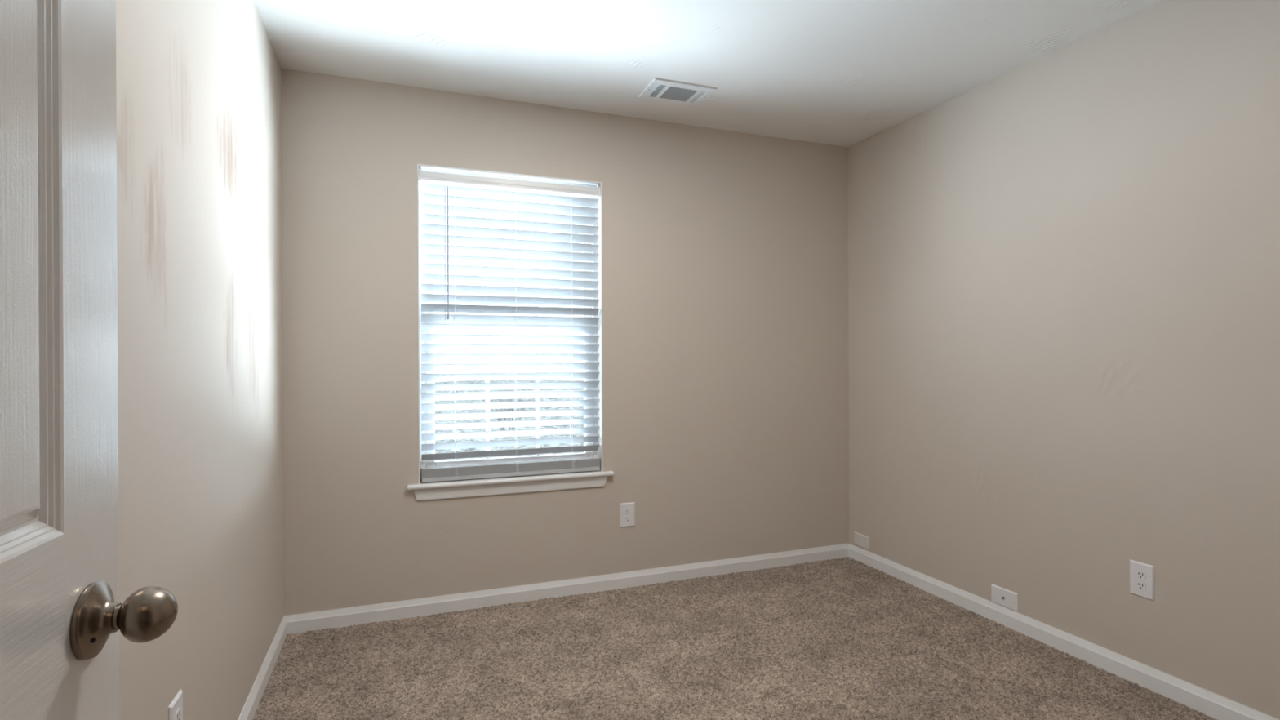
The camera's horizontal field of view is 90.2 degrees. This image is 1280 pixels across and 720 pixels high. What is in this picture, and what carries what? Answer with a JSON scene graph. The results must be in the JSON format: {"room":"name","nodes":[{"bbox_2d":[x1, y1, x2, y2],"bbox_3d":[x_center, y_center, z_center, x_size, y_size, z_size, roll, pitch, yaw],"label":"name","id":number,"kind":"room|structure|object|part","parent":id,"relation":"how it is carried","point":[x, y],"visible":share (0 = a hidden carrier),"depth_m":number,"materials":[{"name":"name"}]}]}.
{"room":"empty bedroom","nodes":[
{"label":"empty bedroom","id":0,"kind":"room"},
{"bbox_2d":[115,0,284,719],"bbox_3d":[-1.059,0.027,1.312,0.120,2.560,3.284,0,0,-21],"label":"wall","id":1,"kind":"structure","parent":0,"point":[199,210],"depth_m":1.61,"materials":[{"name":"paint"}]},
{"bbox_2d":[168,688,182,719],"bbox_3d":[-1.026,0.809,1.413,0.008,0.124,0.081,0,0,-21],"label":"wall outlet","id":2,"kind":"object","parent":1,"relation":"attached to","point":[175,708],"visible":1,"depth_m":1.41,"materials":[{"name":"white plastic"}]},
{"bbox_2d":[175,707,181,719],"bbox_3d":[-1.024,0.790,1.414,0.002,0.028,0.034,0,0,-21],"label":"receptacle","id":3,"kind":"object","parent":2,"relation":"attached to","point":[178,710],"depth_m":1.41,"materials":[{"name":"white plastic"}]},
{"bbox_2d":[237,616,287,719],"bbox_3d":[-0.993,1.147,1.337,0.014,0.078,3.036,0,0,-21],"label":"baseboard","id":4,"kind":"structure","parent":1,"relation":"attached to","point":[249,709],"depth_m":2.30,"materials":[{"name":"white paint"}]},
{"bbox_2d":[281,68,848,616],"bbox_3d":[-0.171,0.018,3.337,2.977,2.560,0.125,0,0,-21],"label":"wall","id":5,"kind":"structure","parent":0,"point":[726,396],"depth_m":3.27,"materials":[{"name":"paint"}]},
{"bbox_2d":[417,164,602,484],"bbox_3d":[-0.630,-0.158,3.160,0.890,1.496,0.124,0,0,-21],"label":"window","id":6,"kind":"structure","parent":5,"relation":"in","point":[422,464],"depth_m":3.15,"materials":[{"name":"white paint"}]},
{"bbox_3d":[-0.646,-0.512,3.199,0.824,0.726,0.030,0,0,-21],"label":"sash","id":7,"kind":"part","parent":6,"relation":"part of","materials":[{"name":"plastic"}]},
{"bbox_3d":[-0.632,0.187,3.169,0.824,0.744,0.030,0,0,-21],"label":"sash","id":8,"kind":"part","parent":6,"relation":"part of","materials":[{"name":"plastic"}]},
{"bbox_2d":[418,166,599,482],"bbox_3d":[-0.617,-0.166,3.124,0.877,1.467,0.072,0,0,-21],"label":"window blind","id":9,"kind":"object","parent":6,"relation":"attached to","point":[441,473],"visible":1,"depth_m":3.12,"materials":[{"name":"plastic"}]},
{"bbox_3d":[-0.913,-0.507,2.990,0.004,0.649,0.020,0,0,-17],"label":"pull cord","id":10,"kind":"part","parent":9,"relation":"part of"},
{"bbox_3d":[-0.874,-0.144,3.029,0.019,1.389,0.046,0,0,-21],"label":"ladder cord","id":11,"kind":"part","parent":9,"relation":"part of","materials":[{"name":"white fabric"}]},
{"bbox_3d":[-0.618,0.556,3.136,0.862,0.022,0.050,0,0,-21],"label":"rail","id":12,"kind":"part","parent":9,"relation":"part of","materials":[{"name":"white plastic"}]},
{"bbox_3d":[-0.606,-0.146,3.130,0.019,1.389,0.046,0,0,-21],"label":"ladder cord","id":13,"kind":"part","parent":9,"relation":"part of","materials":[{"name":"white fabric"}]},
{"bbox_3d":[-0.344,-0.147,3.229,0.019,1.389,0.046,0,0,-21],"label":"ladder cord","id":14,"kind":"part","parent":9,"relation":"part of","materials":[{"name":"white fabric"}]},
{"bbox_2d":[407,470,613,501],"bbox_3d":[-0.610,0.610,3.117,0.990,0.076,0.082,0,0,-21],"label":"trim","id":15,"kind":"structure","parent":5,"relation":"attached to","point":[563,481],"depth_m":3.08,"materials":[{"name":"white paint"}]},
{"bbox_3d":[-0.610,0.583,3.117,0.990,0.022,0.082,0,0,-21],"label":"window stool","id":16,"kind":"part","parent":15,"relation":"part of","materials":[{"name":"white paint"}]},
{"bbox_2d":[284,543,848,634],"bbox_3d":[-0.143,1.139,3.276,2.977,0.078,0.014,0,0,-21],"label":"baseboard","id":17,"kind":"structure","parent":5,"relation":"attached to","point":[299,623],"depth_m":3.15,"materials":[{"name":"white paint"}]},
{"bbox_2d":[619,502,635,527],"bbox_3d":[-0.064,0.803,3.308,0.081,0.124,0.008,0,0,-21],"label":"wall outlet","id":18,"kind":"object","parent":5,"relation":"attached to","point":[627,510],"visible":1,"depth_m":3.30,"materials":[{"name":"white plastic"}]},
{"bbox_2d":[624,515,631,521],"bbox_3d":[-0.063,0.823,3.305,0.034,0.028,0.002,0,0,-21],"label":"receptacle","id":19,"kind":"object","parent":18,"relation":"attached to","point":[627,518],"depth_m":3.30,"materials":[{"name":"white plastic"}]},
{"bbox_2d":[624,508,631,514],"bbox_3d":[-0.063,0.784,3.305,0.034,0.028,0.002,0,0,-21],"label":"receptacle","id":20,"kind":"object","parent":18,"relation":"attached to","point":[627,511],"depth_m":3.30,"materials":[{"name":"white plastic"}]},
{"bbox_2d":[253,0,1160,146],"bbox_3d":[0.310,-1.316,0.876,4.051,0.120,5.064,0,0,-21],"label":"ceiling","id":21,"kind":"structure","parent":0,"point":[838,73],"depth_m":2.58,"materials":[{"name":"paint"}]},
{"bbox_2d":[637,77,717,106],"bbox_3d":[0.175,-1.256,3.005,0.316,0.014,0.217,0,0,-21],"label":"ceiling vent","id":22,"kind":"object","parent":21,"relation":"in","point":[659,89],"visible":1,"depth_m":2.99,"materials":[{"name":"metal"}]},
{"bbox_2d":[253,556,1217,719],"bbox_3d":[0.397,1.180,1.851,2.973,0.013,3.056,0,0,-21],"label":"floor","id":23,"kind":"structure","parent":0,"point":[844,638],"depth_m":2.47,"materials":[{"name":"carpet"}]},
{"bbox_2d":[848,0,1279,719],"bbox_3d":[1.837,0.015,2.409,0.120,2.560,3.284,0,0,-21],"label":"wall","id":24,"kind":"structure","parent":0,"point":[1064,268],"depth_m":2.46,"materials":[{"name":"paint"}]},
{"bbox_2d":[854,531,869,550],"bbox_3d":[1.284,1.049,3.700,0.007,0.076,0.125,0,0,-21],"label":"blank plate","id":25,"kind":"object","parent":24,"relation":"attached to","point":[861,540],"visible":1,"depth_m":3.69,"materials":[{"name":"white plastic"}]},
{"bbox_2d":[991,583,1017,612],"bbox_3d":[1.610,1.054,2.828,0.015,0.080,0.132,0,0,-21],"label":"cable plate","id":26,"kind":"object","parent":24,"relation":"attached to","point":[1005,597],"visible":1,"depth_m":2.82,"materials":[{"name":"white plastic"}]},
{"bbox_2d":[848,543,1279,719],"bbox_3d":[1.778,1.136,2.387,0.014,0.078,3.036,0,0,-21],"label":"baseboard","id":27,"kind":"structure","parent":24,"relation":"attached to","point":[1218,707],"depth_m":2.51,"materials":[{"name":"white paint"}]},
{"bbox_2d":[1129,560,1154,600],"bbox_3d":[1.811,0.795,2.305,0.008,0.124,0.081,0,0,-21],"label":"wall outlet","id":28,"kind":"object","parent":24,"relation":"attached to","point":[1141,575],"visible":1,"depth_m":2.30,"materials":[{"name":"white plastic"}]},
{"bbox_2d":[1135,581,1146,590],"bbox_3d":[1.808,0.814,2.304,0.002,0.028,0.034,0,0,-21],"label":"receptacle","id":29,"kind":"object","parent":28,"relation":"attached to","point":[1140,585],"depth_m":2.30,"materials":[{"name":"white plastic"}]},
{"bbox_2d":[1135,569,1146,579],"bbox_3d":[1.808,0.775,2.304,0.002,0.028,0.034,0,0,-21],"label":"receptacle","id":30,"kind":"object","parent":28,"relation":"attached to","point":[1140,574],"depth_m":2.30,"materials":[{"name":"white plastic"}]},
{"bbox_3d":[0.949,0.024,0.381,2.977,2.560,0.119,0,0,-21],"label":"wall","id":31,"kind":"structure","parent":0,"visible":0},
{"bbox_2d":[0,0,177,719],"bbox_3d":[-0.430,0.166,0.334,0.109,2.020,0.781,0,0,-18],"label":"door","id":32,"kind":"structure","parent":31,"relation":"in","point":[62,615],"depth_m":0.59,"materials":[{"name":"paint"}]},
{"bbox_3d":[-0.499,0.257,0.647,0.050,0.054,0.054,0,0,-18],"label":"knob","id":33,"kind":"part","parent":32,"relation":"part of","materials":[{"name":"silver metal"}]},
{"label":"outside","id":34,"kind":"structure","parent":0,"visible":0},
{"bbox_2d":[434,379,584,461],"bbox_3d":[-4.275,1.329,19.770,24.000,0.980,24.000,0,0,-21],"label":"ground","id":35,"kind":"structure","parent":34,"point":[494,448],"depth_m":15.61,"materials":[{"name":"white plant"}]},
{"bbox_2d":[473,380,533,431],"bbox_3d":[-2.809,0.899,12.938,1.172,1.409,1.267,0,0,-43],"label":"leafless shrub","id":36,"kind":"object","parent":35,"relation":"on","point":[508,409],"visible":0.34,"depth_m":13.02,"materials":[{"name":"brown plant"}]},
{"bbox_2d":[493,427,526,457],"bbox_3d":[-1.895,1.314,9.327,0.664,0.828,1.088,0,0,-30],"label":"leafless shrub","id":37,"kind":"object","parent":35,"relation":"on","point":[500,447],"visible":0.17,"depth_m":9.29,"materials":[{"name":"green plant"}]},
{"bbox_2d":[571,378,583,425],"bbox_3d":[-1.004,0.883,12.889,1.077,1.468,1.197,0,0,-6],"label":"leafless shrub","id":38,"kind":"object","parent":35,"relation":"on","point":[583,379],"visible":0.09,"depth_m":13.10,"materials":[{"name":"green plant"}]}
]}

